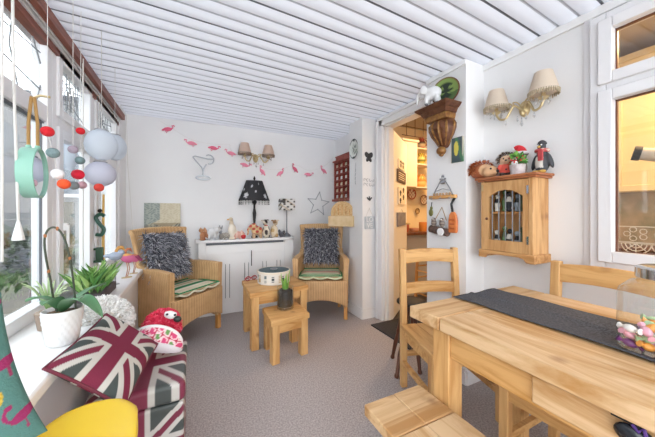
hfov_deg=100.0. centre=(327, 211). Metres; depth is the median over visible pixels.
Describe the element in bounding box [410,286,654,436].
dining table
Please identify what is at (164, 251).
cushion
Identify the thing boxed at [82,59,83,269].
blind cord
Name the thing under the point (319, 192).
star
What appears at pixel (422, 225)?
canister
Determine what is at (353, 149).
decorative plate
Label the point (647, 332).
wrapped candy
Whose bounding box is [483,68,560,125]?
wall light
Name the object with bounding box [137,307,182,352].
bird
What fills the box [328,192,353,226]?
holder
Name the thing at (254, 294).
side table
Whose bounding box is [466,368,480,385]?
trim
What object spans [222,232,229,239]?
figurine
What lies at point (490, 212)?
shelf
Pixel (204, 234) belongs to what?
figurine
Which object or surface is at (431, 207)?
charm
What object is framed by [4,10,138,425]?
wall
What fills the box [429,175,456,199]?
hanger
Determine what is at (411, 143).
upper cabinet
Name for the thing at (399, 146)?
door
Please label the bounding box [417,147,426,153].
shelf
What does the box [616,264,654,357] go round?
jar
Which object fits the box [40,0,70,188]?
string
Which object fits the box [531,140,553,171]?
plush
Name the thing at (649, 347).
wrapped candy
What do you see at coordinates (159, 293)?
wicker armchair
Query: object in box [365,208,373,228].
plaque
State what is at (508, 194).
bottle
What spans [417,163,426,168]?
shelf
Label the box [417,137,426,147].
jug
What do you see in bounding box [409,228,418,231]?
bowl
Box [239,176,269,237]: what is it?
table lamp
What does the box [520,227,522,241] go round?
bottle
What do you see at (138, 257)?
figurine
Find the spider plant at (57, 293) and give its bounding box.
[21,277,70,330]
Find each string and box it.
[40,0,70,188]
[67,145,84,189]
[76,57,103,191]
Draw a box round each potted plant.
[58,258,123,303]
[278,270,293,308]
[509,151,527,173]
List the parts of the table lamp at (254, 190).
lamp shade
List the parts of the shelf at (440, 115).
cornice, gilt moulding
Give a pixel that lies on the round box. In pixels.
(268, 276)
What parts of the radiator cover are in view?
slotted panel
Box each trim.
[348,292,374,319]
[375,98,425,320]
[426,0,631,84]
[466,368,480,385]
[584,19,591,264]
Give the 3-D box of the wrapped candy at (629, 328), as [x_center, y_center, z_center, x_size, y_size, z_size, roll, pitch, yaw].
[0.846,0.326,0.770,0.022,0.022,0.055,0,0,-1]
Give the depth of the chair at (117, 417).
0.76 m
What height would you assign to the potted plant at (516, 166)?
0.143 m
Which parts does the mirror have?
frame, rope knob, glass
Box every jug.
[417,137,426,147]
[417,153,426,163]
[417,174,426,186]
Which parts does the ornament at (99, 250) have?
cord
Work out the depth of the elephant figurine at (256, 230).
3.24 m
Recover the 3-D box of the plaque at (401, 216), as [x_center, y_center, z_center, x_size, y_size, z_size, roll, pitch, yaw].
[0.879,0.063,3.266,0.012,0.204,0.460,0,0,27]
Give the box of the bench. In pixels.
[365,385,485,436]
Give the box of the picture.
[144,203,179,227]
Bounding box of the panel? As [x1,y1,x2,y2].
[619,226,654,252]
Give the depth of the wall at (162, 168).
3.23 m
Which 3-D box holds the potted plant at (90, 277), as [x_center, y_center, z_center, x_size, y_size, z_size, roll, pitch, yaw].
[-1.332,0.391,1.597,0.255,0.196,0.467,0,0,-26]
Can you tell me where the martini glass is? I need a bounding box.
[193,154,213,179]
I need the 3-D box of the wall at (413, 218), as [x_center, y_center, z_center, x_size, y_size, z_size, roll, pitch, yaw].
[2.330,-0.070,2.199,2.280,2.560,4.700,0,0,-26]
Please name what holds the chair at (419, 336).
on the floor
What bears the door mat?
on the floor
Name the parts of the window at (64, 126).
handle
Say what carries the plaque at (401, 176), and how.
attached to the door
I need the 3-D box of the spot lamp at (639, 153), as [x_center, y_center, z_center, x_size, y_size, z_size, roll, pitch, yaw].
[2.095,-0.319,1.537,0.773,0.146,0.198,0,0,-8]
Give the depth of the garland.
3.33 m
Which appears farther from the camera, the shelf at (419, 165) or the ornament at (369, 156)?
the shelf at (419, 165)
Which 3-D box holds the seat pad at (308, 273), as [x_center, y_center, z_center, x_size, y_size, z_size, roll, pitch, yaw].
[-0.073,0.694,3.093,0.467,0.060,0.398,0,0,0]
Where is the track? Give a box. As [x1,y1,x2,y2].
[4,0,124,125]
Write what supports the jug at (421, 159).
on the shelf at (419, 165)
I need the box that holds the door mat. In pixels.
[371,316,422,357]
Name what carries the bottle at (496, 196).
in the upper cabinet at (533, 186)
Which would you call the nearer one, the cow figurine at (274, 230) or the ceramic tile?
the ceramic tile
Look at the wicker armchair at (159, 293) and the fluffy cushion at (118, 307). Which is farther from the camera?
the wicker armchair at (159, 293)
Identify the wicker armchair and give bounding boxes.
[128,226,221,327]
[292,223,348,319]
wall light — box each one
[238,142,274,165]
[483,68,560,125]
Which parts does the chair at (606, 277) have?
leg, rail, leg, rail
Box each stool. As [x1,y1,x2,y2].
[390,296,424,378]
[414,262,426,296]
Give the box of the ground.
[1,264,78,317]
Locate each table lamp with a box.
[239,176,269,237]
[278,199,294,236]
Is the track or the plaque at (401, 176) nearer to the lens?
the track
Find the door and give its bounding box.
[393,130,410,317]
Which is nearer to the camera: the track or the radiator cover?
the track
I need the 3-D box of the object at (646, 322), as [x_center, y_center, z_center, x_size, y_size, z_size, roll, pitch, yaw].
[0.921,0.322,0.782,0.057,0.036,0.022,0,0,-27]
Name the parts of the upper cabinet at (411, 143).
cornice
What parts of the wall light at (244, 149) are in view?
lamp shade, lamp shade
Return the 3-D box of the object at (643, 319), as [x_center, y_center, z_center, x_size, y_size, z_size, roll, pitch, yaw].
[0.951,0.326,0.797,0.023,0.032,0.057,0,0,-43]
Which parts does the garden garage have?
pane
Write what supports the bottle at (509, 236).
in the upper cabinet at (533, 186)
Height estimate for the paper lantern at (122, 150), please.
0.658 m
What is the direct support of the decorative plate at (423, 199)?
attached to the wall at (413, 218)
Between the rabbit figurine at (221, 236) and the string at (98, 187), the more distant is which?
the rabbit figurine at (221, 236)
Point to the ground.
(12, 302)
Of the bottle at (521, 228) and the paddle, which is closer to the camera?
the bottle at (521, 228)
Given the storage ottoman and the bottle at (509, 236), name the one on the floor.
the storage ottoman
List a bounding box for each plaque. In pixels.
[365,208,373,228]
[397,168,405,184]
[397,209,405,226]
[398,158,404,171]
[398,187,404,204]
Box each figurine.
[115,246,137,278]
[125,248,142,273]
[199,227,207,240]
[207,227,222,239]
[219,225,223,238]
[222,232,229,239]
[227,217,236,238]
[234,230,244,238]
[247,223,262,237]
[261,219,269,237]
[271,220,278,237]
[278,229,284,236]
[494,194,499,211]
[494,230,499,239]
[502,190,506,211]
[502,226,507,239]
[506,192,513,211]
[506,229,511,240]
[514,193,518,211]
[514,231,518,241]
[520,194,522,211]
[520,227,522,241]
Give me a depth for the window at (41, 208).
1.33 m
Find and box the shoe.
[611,413,651,436]
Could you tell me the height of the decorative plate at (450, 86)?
0.196 m
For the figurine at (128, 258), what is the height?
0.241 m
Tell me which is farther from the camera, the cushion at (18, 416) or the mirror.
the mirror
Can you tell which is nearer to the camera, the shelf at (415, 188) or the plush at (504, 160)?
the plush at (504, 160)
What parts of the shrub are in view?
stem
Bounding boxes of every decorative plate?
[349,139,357,158]
[408,189,415,198]
[420,195,426,204]
[433,77,459,102]
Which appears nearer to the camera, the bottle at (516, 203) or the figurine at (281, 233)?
the bottle at (516, 203)
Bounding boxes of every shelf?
[195,236,293,243]
[407,187,426,189]
[415,98,461,156]
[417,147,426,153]
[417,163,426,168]
[490,212,522,213]
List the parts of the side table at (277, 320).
leg, leg, leg, leg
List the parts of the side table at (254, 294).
leg, leg, leg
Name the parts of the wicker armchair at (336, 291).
panel, rail, backrest, panel, leg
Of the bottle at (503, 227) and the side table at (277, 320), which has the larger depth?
the side table at (277, 320)
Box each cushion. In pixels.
[0,292,47,436]
[42,313,158,400]
[81,294,136,326]
[137,230,193,283]
[301,227,339,266]
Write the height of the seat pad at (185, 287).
0.060 m
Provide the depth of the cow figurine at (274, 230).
3.34 m
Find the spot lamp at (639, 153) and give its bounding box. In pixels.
[631,146,654,161]
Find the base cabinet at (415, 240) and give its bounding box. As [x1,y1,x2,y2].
[407,231,426,295]
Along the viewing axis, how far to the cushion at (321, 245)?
3.19 m
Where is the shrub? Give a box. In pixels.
[0,222,78,303]
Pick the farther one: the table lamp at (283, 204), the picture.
the table lamp at (283, 204)
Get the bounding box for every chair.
[37,398,137,436]
[398,247,498,422]
[499,260,654,436]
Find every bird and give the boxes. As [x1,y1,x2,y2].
[103,250,124,284]
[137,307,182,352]
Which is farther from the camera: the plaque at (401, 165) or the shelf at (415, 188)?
the shelf at (415, 188)
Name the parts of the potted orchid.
flower stem, pot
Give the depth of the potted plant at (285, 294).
2.28 m
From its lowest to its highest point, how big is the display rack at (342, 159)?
0.607 m
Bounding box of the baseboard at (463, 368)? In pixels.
[462,367,465,385]
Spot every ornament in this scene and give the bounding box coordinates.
[93,95,105,262]
[365,152,372,161]
[416,86,440,105]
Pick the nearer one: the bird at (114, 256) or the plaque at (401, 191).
the bird at (114, 256)
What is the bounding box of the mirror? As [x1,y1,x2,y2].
[14,94,50,197]
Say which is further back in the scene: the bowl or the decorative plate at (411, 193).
the decorative plate at (411, 193)
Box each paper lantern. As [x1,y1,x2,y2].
[83,31,118,160]
[84,160,116,185]
[111,133,126,160]
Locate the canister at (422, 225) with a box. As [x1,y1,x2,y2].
[419,222,426,230]
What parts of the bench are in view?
seat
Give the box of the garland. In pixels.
[162,122,327,176]
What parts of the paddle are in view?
blade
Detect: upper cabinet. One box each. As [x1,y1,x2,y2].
[401,138,418,187]
[475,171,554,264]
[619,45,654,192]
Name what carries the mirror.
hanging from the window at (41, 208)
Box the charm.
[429,202,432,215]
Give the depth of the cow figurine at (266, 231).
3.29 m
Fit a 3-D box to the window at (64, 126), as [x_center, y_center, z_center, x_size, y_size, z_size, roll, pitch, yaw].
[-1.544,-0.200,1.671,0.097,1.380,0.620,0,0,-26]
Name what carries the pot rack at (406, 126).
hanging from the ceiling at (641, 35)
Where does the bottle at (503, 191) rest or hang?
in the upper cabinet at (533, 186)
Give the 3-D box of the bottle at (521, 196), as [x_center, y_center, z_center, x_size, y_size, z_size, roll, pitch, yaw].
[1.145,-0.070,1.613,0.065,0.136,0.032,0,0,-8]
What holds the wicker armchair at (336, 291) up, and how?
on the floor
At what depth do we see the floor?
1.85 m
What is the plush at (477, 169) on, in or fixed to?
on the upper cabinet at (533, 186)
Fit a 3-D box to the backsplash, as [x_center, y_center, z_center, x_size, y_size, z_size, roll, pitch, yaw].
[2.604,0.040,1.833,0.250,0.420,1.800,0,0,-26]
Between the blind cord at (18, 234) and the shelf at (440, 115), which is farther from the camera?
the shelf at (440, 115)
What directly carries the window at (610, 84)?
in the wall at (559, 122)
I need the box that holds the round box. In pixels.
[257,266,289,285]
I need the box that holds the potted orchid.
[25,226,105,347]
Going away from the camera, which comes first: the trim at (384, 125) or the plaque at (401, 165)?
the trim at (384, 125)
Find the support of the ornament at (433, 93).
on the shelf at (440, 115)
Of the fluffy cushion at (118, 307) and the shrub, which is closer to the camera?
the fluffy cushion at (118, 307)
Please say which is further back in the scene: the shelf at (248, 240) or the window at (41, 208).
the shelf at (248, 240)
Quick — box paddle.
[448,198,457,232]
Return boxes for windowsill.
[8,262,142,406]
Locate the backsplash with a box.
[619,191,654,245]
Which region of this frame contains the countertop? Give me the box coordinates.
[619,244,654,253]
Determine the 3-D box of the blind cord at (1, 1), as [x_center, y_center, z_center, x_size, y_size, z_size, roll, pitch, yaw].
[-1.111,-0.370,0.939,0.008,1.080,0.007,0,0,-26]
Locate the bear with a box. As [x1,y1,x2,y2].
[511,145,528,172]
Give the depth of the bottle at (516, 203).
1.64 m
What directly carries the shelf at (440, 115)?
attached to the wall at (559, 122)
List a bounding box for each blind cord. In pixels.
[0,0,3,261]
[11,0,24,240]
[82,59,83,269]
[126,115,132,229]
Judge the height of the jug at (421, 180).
0.180 m
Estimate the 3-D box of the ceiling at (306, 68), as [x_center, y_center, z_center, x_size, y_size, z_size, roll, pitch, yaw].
[0.023,-1.020,1.225,2.560,0.011,4.780,0,0,-26]
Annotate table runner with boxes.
[453,288,654,361]
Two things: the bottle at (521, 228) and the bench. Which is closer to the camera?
the bench
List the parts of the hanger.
rail, wire frame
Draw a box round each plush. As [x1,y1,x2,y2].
[468,160,498,178]
[495,151,512,175]
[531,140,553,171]
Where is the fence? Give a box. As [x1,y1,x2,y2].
[0,210,30,278]
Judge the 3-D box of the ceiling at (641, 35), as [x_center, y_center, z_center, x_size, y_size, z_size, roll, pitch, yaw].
[2.330,-1.310,2.199,2.280,0.080,4.500,0,0,-26]
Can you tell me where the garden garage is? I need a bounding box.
[0,90,100,266]
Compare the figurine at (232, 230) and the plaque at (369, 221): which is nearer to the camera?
the plaque at (369, 221)
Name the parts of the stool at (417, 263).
leg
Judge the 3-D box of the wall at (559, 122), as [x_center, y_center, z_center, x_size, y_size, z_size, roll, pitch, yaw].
[1.121,0.030,1.752,0.285,2.360,4.760,0,0,-26]
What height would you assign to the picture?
0.362 m
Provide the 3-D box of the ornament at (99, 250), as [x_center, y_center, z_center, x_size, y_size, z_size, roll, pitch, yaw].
[-1.658,-0.242,1.994,0.083,1.216,0.028,0,0,-26]
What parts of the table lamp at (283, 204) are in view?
lamp shade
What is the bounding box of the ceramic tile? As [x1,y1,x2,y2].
[451,136,463,162]
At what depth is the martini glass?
3.13 m
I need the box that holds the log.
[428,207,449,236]
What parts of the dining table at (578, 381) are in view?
leg, leg, drawer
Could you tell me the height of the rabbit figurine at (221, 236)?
0.164 m
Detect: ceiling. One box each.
[45,0,611,139]
[399,16,654,130]
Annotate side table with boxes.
[242,276,307,350]
[262,302,309,365]
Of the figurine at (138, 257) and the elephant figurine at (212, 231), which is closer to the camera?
the figurine at (138, 257)
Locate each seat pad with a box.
[174,278,219,297]
[299,268,342,279]
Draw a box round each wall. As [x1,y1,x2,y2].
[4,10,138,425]
[126,114,334,258]
[335,24,654,316]
[393,126,426,227]
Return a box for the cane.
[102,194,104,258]
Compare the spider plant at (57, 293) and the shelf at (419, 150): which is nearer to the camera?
the spider plant at (57, 293)
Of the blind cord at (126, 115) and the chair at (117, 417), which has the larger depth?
the blind cord at (126, 115)
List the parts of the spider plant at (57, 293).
pot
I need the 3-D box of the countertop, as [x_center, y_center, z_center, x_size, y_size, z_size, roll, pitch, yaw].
[2.438,0.700,1.751,0.580,0.900,1.800,0,0,-26]
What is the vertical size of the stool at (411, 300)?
0.492 m
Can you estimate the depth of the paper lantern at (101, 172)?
1.52 m
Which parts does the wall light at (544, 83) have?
lamp shade, arm, arm, lamp shade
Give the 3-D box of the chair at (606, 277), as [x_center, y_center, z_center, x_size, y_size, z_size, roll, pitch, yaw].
[1.048,0.698,1.121,0.458,0.905,0.448,0,0,-26]
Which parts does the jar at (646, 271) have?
lid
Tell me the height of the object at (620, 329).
0.040 m
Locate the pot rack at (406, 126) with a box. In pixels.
[402,121,426,138]
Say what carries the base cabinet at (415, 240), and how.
on the floor
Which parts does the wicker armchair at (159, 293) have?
panel, rail, backrest, panel, leg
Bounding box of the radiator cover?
[195,236,293,317]
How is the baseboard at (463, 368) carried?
attached to the wall at (559, 122)
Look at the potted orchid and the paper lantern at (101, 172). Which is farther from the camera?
the paper lantern at (101, 172)
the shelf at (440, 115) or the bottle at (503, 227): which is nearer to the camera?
the bottle at (503, 227)
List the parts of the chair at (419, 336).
leg, rail, seat, rail, leg, rail, leg, leg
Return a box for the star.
[308,192,328,214]
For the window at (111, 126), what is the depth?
2.35 m
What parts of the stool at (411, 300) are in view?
leg, leg, seat, leg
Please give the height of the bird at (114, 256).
0.229 m
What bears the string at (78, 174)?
hanging from the ceiling at (306, 68)
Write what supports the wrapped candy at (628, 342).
in the jar at (646, 271)
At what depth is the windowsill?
0.97 m
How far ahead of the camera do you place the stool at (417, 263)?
3.40 m
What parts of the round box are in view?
lid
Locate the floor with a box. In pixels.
[180,293,567,436]
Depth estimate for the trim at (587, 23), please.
1.40 m
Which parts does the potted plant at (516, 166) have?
pot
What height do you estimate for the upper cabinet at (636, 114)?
1.040 m
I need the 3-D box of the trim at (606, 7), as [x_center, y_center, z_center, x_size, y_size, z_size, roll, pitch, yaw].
[1.484,-0.998,0.883,0.197,0.046,2.880,0,0,-26]
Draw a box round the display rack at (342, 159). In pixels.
[332,152,349,201]
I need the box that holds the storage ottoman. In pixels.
[84,340,186,436]
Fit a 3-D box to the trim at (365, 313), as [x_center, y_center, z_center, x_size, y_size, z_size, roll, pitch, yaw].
[0.242,1.093,3.423,0.212,0.115,1.002,0,0,-26]
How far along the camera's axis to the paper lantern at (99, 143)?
1.51 m
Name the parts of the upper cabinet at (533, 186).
door, frame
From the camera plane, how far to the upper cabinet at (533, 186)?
1.56 m
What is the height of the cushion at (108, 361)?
0.188 m
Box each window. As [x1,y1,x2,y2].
[4,0,51,337]
[39,41,91,298]
[92,91,116,270]
[590,0,654,271]
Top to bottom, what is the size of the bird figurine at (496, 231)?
0.110 m
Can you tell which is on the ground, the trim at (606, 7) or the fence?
the fence
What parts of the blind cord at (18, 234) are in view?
cord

